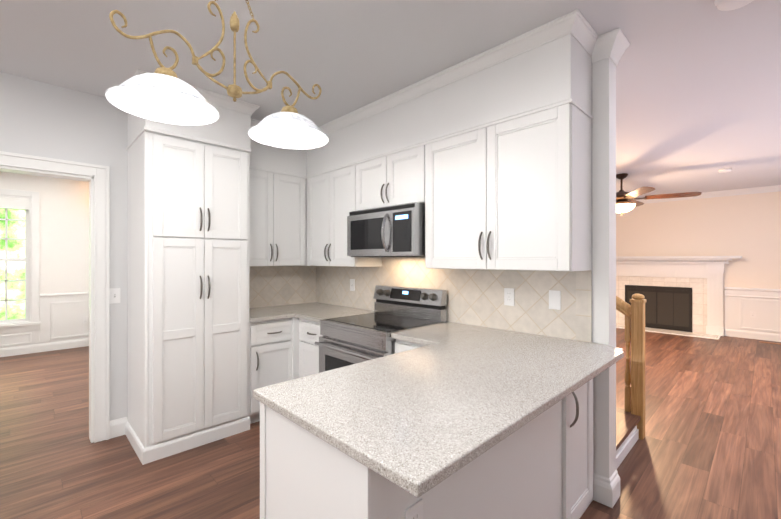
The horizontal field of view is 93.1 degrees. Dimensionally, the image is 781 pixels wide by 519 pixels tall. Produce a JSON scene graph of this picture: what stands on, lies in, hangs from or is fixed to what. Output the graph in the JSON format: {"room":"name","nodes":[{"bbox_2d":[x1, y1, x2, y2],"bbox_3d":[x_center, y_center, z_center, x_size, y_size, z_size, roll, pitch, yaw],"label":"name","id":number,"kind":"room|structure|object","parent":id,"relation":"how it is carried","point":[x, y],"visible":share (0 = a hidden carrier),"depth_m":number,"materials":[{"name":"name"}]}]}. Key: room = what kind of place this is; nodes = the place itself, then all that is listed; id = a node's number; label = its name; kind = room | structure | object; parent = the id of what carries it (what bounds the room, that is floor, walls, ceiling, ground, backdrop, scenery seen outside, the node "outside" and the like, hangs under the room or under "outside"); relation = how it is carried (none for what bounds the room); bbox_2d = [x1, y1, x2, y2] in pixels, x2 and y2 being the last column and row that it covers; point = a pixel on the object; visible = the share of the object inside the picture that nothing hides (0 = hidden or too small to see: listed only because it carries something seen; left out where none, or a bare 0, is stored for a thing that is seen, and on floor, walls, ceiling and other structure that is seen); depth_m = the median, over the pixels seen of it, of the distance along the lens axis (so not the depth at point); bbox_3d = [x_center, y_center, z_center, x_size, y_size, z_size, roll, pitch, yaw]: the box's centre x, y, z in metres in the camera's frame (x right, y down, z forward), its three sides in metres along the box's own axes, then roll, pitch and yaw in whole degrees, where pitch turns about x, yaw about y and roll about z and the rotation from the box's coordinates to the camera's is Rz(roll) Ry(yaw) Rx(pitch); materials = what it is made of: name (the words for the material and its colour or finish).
{"room":"kitchen","nodes":[
{"label":"kitchen","id":0,"kind":"room"},
{"bbox_2d":[0,172,88,329],"bbox_3d":[-6.183,0.070,4.798,4.400,2.660,0.120,0,0,-45],"label":"wall","id":1,"kind":"structure","parent":0,"point":[63,235],"depth_m":5.75,"materials":[{"name":"white paint"}]},
{"bbox_2d":[0,189,40,333],"bbox_3d":[-5.713,0.022,5.226,1.120,2.075,0.170,0,0,-45],"label":"dining room window","id":2,"kind":"structure","parent":1,"relation":"in","point":[27,202],"depth_m":5.51,"materials":[{"name":"white wood"}]},
{"bbox_2d":[0,292,88,356],"bbox_3d":[-6.133,0.960,4.747,4.400,0.880,0.024,0,0,-45],"label":"wainscoting","id":3,"kind":"structure","parent":1,"relation":"attached to","point":[62,326],"depth_m":5.71,"materials":[{"name":"white wood"}]},
{"bbox_2d":[82,316,87,323],"bbox_3d":[-4.904,0.969,5.942,0.072,0.118,0.008,0,0,-45],"label":"outlet","id":4,"kind":"object","parent":1,"relation":"attached to","point":[84,319],"visible":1,"depth_m":5.93,"materials":[{"name":"white plastic"}]},
{"bbox_2d":[0,72,127,420],"bbox_3d":[-0.392,0.070,4.757,12.600,2.660,0.120,0,0,-45],"label":"wall","id":5,"kind":"structure","parent":0,"point":[42,119],"depth_m":2.82,"materials":[{"name":"white paint"}]},
{"bbox_2d":[0,151,109,442],"bbox_3d":[-2.877,0.338,2.299,1.794,2.122,0.151,0,0,-45],"label":"trim","id":6,"kind":"structure","parent":5,"relation":"attached to","point":[99,234],"depth_m":2.83,"materials":[{"name":"white wood"}]},
{"bbox_2d":[109,288,119,303],"bbox_3d":[-2.171,0.286,2.912,0.072,0.118,0.016,0,0,-45],"label":"light switch","id":7,"kind":"object","parent":5,"relation":"attached to","point":[114,295],"visible":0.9,"depth_m":2.91,"materials":[{"name":"white plastic"}]},
{"bbox_2d":[109,417,127,438],"bbox_3d":[-3.475,1.331,1.630,3.820,0.135,0.014,0,0,-45],"label":"baseboard","id":8,"kind":"structure","parent":5,"relation":"attached to","point":[116,427],"depth_m":2.92,"materials":[{"name":"white wood"}]},
{"bbox_2d":[126,69,321,178],"bbox_3d":[-1.402,-1.040,3.197,1.440,0.441,0.689,0,0,-45],"label":"soffit","id":9,"kind":"structure","parent":5,"relation":"attached to","point":[231,129],"depth_m":2.96,"materials":[{"name":"white paint"}]},
{"bbox_2d":[249,169,264,266],"bbox_3d":[-1.331,-0.381,3.520,0.415,0.890,0.323,0,0,-45],"label":"upper cabinet","id":10,"kind":"object","parent":5,"relation":"attached to","point":[256,177],"depth_m":3.40,"materials":[{"name":"white wood"}]},
{"bbox_2d":[249,266,316,307],"bbox_3d":[-1.227,0.274,3.844,1.020,0.423,0.009,0,0,-45],"label":"backsplash","id":11,"kind":"structure","parent":5,"relation":"attached to","point":[269,286],"depth_m":3.91,"materials":[{"name":"tile"}]},
{"bbox_2d":[265,172,304,265],"bbox_3d":[-1.087,-0.381,3.714,0.443,0.890,0.389,0,0,-45],"label":"upper cabinet","id":12,"kind":"object","parent":5,"relation":"attached to","point":[284,194],"depth_m":3.60,"materials":[{"name":"white wood"}]},
{"bbox_2d":[0,328,780,518],"bbox_3d":[-0.841,1.450,5.142,12.700,0.100,11.900,0,0,-45],"label":"floor","id":13,"kind":"structure","parent":0,"point":[708,446],"depth_m":2.67,"materials":[{"name":"brown wood"}]},
{"bbox_2d":[125,131,249,464],"bbox_3d":[-1.626,0.256,2.987,0.750,2.286,0.669,0,0,-45],"label":"pantry","id":14,"kind":"object","parent":13,"relation":"on","point":[188,294],"visible":1,"depth_m":2.74,"materials":[{"name":"white wood"}]},
{"bbox_2d":[249,317,322,423],"bbox_3d":[-0.835,0.958,3.462,1.043,0.882,1.101,0,0,-45],"label":"base cabinet","id":15,"kind":"object","parent":13,"relation":"on","point":[283,350],"visible":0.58,"depth_m":3.19,"materials":[{"name":"white wood"}]},
{"bbox_2d":[249,302,373,321],"bbox_3d":[-0.835,0.501,3.462,1.041,0.032,1.100,0,0,-45],"label":"countertop","id":16,"kind":"structure","parent":15,"relation":"on","point":[314,311],"depth_m":3.38,"materials":[{"name":"stone"}]},
{"bbox_2d":[260,402,499,518],"bbox_3d":[-0.056,0.957,1.367,0.619,0.882,0.626,0,0,-45],"label":"base cabinet","id":17,"kind":"object","parent":13,"relation":"on","point":[303,476],"depth_m":1.17,"materials":[{"name":"white wood"}]},
{"bbox_2d":[405,498,422,518],"bbox_3d":[0.068,0.756,1.051,0.072,0.118,0.008,0,0,-45],"label":"outlet","id":18,"kind":"object","parent":17,"relation":"attached to","point":[414,511],"visible":1,"depth_m":1.05,"materials":[{"name":"white plastic"}]},
{"bbox_2d":[315,285,446,372],"bbox_3d":[-0.086,0.817,2.888,0.724,1.163,0.764,0,0,-45],"label":"stove","id":19,"kind":"object","parent":13,"relation":"on","point":[348,340],"visible":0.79,"depth_m":2.84,"materials":[{"name":"silver metal"}]},
{"bbox_2d":[395,339,426,353],"bbox_3d":[0.391,0.958,2.518,0.618,0.882,0.429,0,0,-45],"label":"base cabinet","id":20,"kind":"object","parent":13,"relation":"on","point":[400,345],"depth_m":2.39,"materials":[{"name":"white wood"}]},
{"bbox_2d":[391,322,476,341],"bbox_3d":[0.362,0.501,2.523,0.651,0.032,0.380,0,0,-45],"label":"countertop","id":21,"kind":"structure","parent":20,"relation":"on","point":[438,330],"depth_m":2.49,"materials":[{"name":"stone"}]},
{"bbox_2d":[253,326,623,497],"bbox_3d":[0.397,0.500,1.709,1.764,0.032,0.829,0,0,-45],"label":"countertop","id":22,"kind":"structure","parent":20,"relation":"on","point":[449,399],"depth_m":1.31,"materials":[{"name":"stone"}]},
{"bbox_2d":[500,415,539,518],"bbox_3d":[0.268,0.957,1.690,0.558,0.882,0.620,0,0,-45],"label":"base cabinet","id":23,"kind":"object","parent":13,"relation":"on","point":[519,451],"depth_m":1.52,"materials":[{"name":"white wood"}]},
{"bbox_2d":[616,294,645,468],"bbox_3d":[1.080,0.354,3.166,1.001,2.090,1.671,0,0,-45],"label":"staircase","id":24,"kind":"structure","parent":13,"relation":"on","point":[630,424],"depth_m":2.89,"materials":[{"name":"brown wood"}]},
{"bbox_2d":[616,256,741,339],"bbox_3d":[5.236,0.668,7.331,0.520,1.465,2.500,0,0,-45],"label":"fireplace","id":25,"kind":"object","parent":13,"relation":"on","point":[683,295],"visible":0.69,"depth_m":7.22,"materials":[{"name":"white"}]},
{"bbox_2d":[0,0,780,199],"bbox_3d":[-0.841,-1.310,5.143,12.700,0.100,11.900,0,0,-45],"label":"ceiling","id":26,"kind":"structure","parent":0,"point":[698,94],"depth_m":2.29,"materials":[{"name":"white paint"}]},
{"bbox_2d":[105,0,328,149],"bbox_3d":[-0.711,-0.937,1.687,0.938,0.647,0.413,0,0,-45],"label":"pendant light","id":27,"kind":"object","parent":26,"relation":"hanging from","point":[163,94],"visible":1,"depth_m":1.64,"materials":[{"name":"white glass"}]},
{"bbox_2d":[616,173,701,214],"bbox_3d":[3.481,-0.956,5.519,1.708,0.605,1.763,0,0,-45],"label":"room ceiling fan","id":28,"kind":"object","parent":26,"relation":"hanging from","point":[623,203],"visible":0.9,"depth_m":5.32,"materials":[{"name":"brown metal"}]},
{"bbox_2d":[718,168,731,172],"bbox_3d":[4.675,-1.242,5.167,0.140,0.034,0.140,0,0,-45],"label":"smoke detector","id":29,"kind":"object","parent":26,"relation":"attached to","point":[725,170],"visible":1,"depth_m":5.14,"materials":[{"name":"white plastic"}]},
{"bbox_2d":[714,0,753,10],"bbox_3d":[1.643,-1.240,1.746,0.172,0.042,0.172,0,0,-45],"label":"smoke detector","id":30,"kind":"object","parent":26,"relation":"attached to","point":[725,5],"visible":1,"depth_m":1.77,"materials":[{"name":"white plastic"}]},
{"bbox_2d":[444,58,592,342],"bbox_3d":[0.210,0.069,3.238,0.130,2.660,2.890,0,0,-45],"label":"wall","id":31,"kind":"structure","parent":0,"point":[591,207],"depth_m":2.16,"materials":[{"name":"white paint"}]},
{"bbox_2d":[305,171,332,265],"bbox_3d":[-0.611,-0.381,3.698,0.394,0.890,0.473,0,0,-45],"label":"upper cabinet","id":32,"kind":"object","parent":31,"relation":"attached to","point":[318,189],"depth_m":3.61,"materials":[{"name":"white wood"}]},
{"bbox_2d":[350,279,354,290],"bbox_3d":[-0.389,0.257,3.730,0.016,0.118,0.072,0,0,-45],"label":"outlet","id":33,"kind":"object","parent":31,"relation":"attached to","point":[352,284],"visible":1,"depth_m":3.73,"materials":[{"name":"white plastic"}]},
{"bbox_2d":[333,166,381,266],"bbox_3d":[-0.348,-0.381,3.481,0.323,0.890,0.447,0,0,-45],"label":"upper cabinet","id":34,"kind":"object","parent":31,"relation":"attached to","point":[342,178],"depth_m":3.35,"materials":[{"name":"white wood"}]},
{"bbox_2d":[353,154,392,210],"bbox_3d":[-0.033,-0.619,3.160,0.323,0.415,0.453,0,0,-45],"label":"upper cabinet","id":35,"kind":"object","parent":31,"relation":"attached to","point":[373,179],"depth_m":3.05,"materials":[{"name":"white wood"}]},
{"bbox_2d":[347,202,424,256],"bbox_3d":[0.024,-0.214,2.995,0.472,0.387,0.756,0,0,-45],"label":"over-the-range microwave","id":36,"kind":"object","parent":35,"relation":"attached to","point":[393,231],"visible":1,"depth_m":2.77,"materials":[{"name":"silver metal"}]},
{"bbox_2d":[393,145,424,204],"bbox_3d":[0.200,-0.619,2.923,0.323,0.415,0.453,0,0,-45],"label":"upper cabinet","id":37,"kind":"object","parent":31,"relation":"attached to","point":[408,165],"depth_m":2.76,"materials":[{"name":"white wood"}]},
{"bbox_2d":[306,9,598,178],"bbox_3d":[0.042,-1.041,3.036,0.394,0.441,2.943,0,0,-45],"label":"soffit","id":38,"kind":"structure","parent":31,"relation":"attached to","point":[546,66],"depth_m":2.32,"materials":[{"name":"white paint"}]},
{"bbox_2d":[317,257,591,341],"bbox_3d":[0.161,0.222,3.189,0.009,0.526,2.890,0,0,-45],"label":"backsplash","id":39,"kind":"structure","parent":31,"relation":"attached to","point":[475,297],"depth_m":2.64,"materials":[{"name":"tile"}]},
{"bbox_2d":[425,124,496,269],"bbox_3d":[0.556,-0.381,2.561,0.323,0.890,0.564,0,0,-45],"label":"upper cabinet","id":40,"kind":"object","parent":31,"relation":"attached to","point":[461,170],"depth_m":2.43,"materials":[{"name":"white wood"}]},
{"bbox_2d":[504,288,513,305],"bbox_3d":[0.808,0.255,2.518,0.008,0.118,0.072,0,0,-45],"label":"outlet","id":41,"kind":"object","parent":31,"relation":"attached to","point":[508,296],"visible":1,"depth_m":2.51,"materials":[{"name":"white plastic"}]},
{"bbox_2d":[497,103,590,270],"bbox_3d":[0.861,-0.381,2.251,0.323,0.890,0.564,0,0,-45],"label":"upper cabinet","id":42,"kind":"object","parent":31,"relation":"attached to","point":[514,194],"depth_m":2.07,"materials":[{"name":"white wood"}]},
{"bbox_2d":[549,290,560,309],"bbox_3d":[1.022,0.252,2.302,0.006,0.118,0.072,0,0,-45],"label":"outlet","id":43,"kind":"object","parent":31,"relation":"attached to","point":[554,299],"visible":1,"depth_m":2.30,"materials":[{"name":"white plastic"}]},
{"bbox_2d":[591,28,629,507],"bbox_3d":[1.265,0.069,2.138,0.208,2.660,0.158,0,0,-45],"label":"column","id":44,"kind":"structure","parent":0,"point":[611,47],"depth_m":2.14,"materials":[{"name":"white wood"}]},
{"bbox_2d":[616,191,780,335],"bbox_3d":[5.851,0.071,7.165,0.120,2.660,5.200,0,0,-45],"label":"wall","id":45,"kind":"structure","parent":0,"point":[747,227],"depth_m":6.83,"materials":[{"name":"beige paint"}]},
{"bbox_2d":[628,185,780,203],"bbox_3d":[5.783,-1.209,7.099,0.070,0.100,5.200,0,0,-45],"label":"crown molding","id":46,"kind":"structure","parent":45,"relation":"attached to","point":[765,189],"depth_m":6.75,"materials":[{"name":"white"}]},
{"bbox_2d":[725,287,780,341],"bbox_3d":[5.798,0.953,7.113,0.028,0.895,5.200,0,0,-45],"label":"trim","id":47,"kind":"structure","parent":45,"relation":"attached to","point":[742,303],"depth_m":6.51,"materials":[{"name":"white wood"}]},
{"bbox_2d":[750,311,755,317],"bbox_3d":[6.394,0.968,6.520,0.008,0.118,0.072,0,0,-45],"label":"outlet","id":48,"kind":"object","parent":45,"relation":"attached to","point":[752,314],"visible":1,"depth_m":6.52,"materials":[{"name":"white plastic"}]},
{"label":"outside","id":49,"kind":"structure","parent":0,"visible":0},
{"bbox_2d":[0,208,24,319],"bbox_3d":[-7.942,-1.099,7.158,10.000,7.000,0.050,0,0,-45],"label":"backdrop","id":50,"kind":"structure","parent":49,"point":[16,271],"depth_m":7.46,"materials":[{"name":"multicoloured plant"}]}
]}

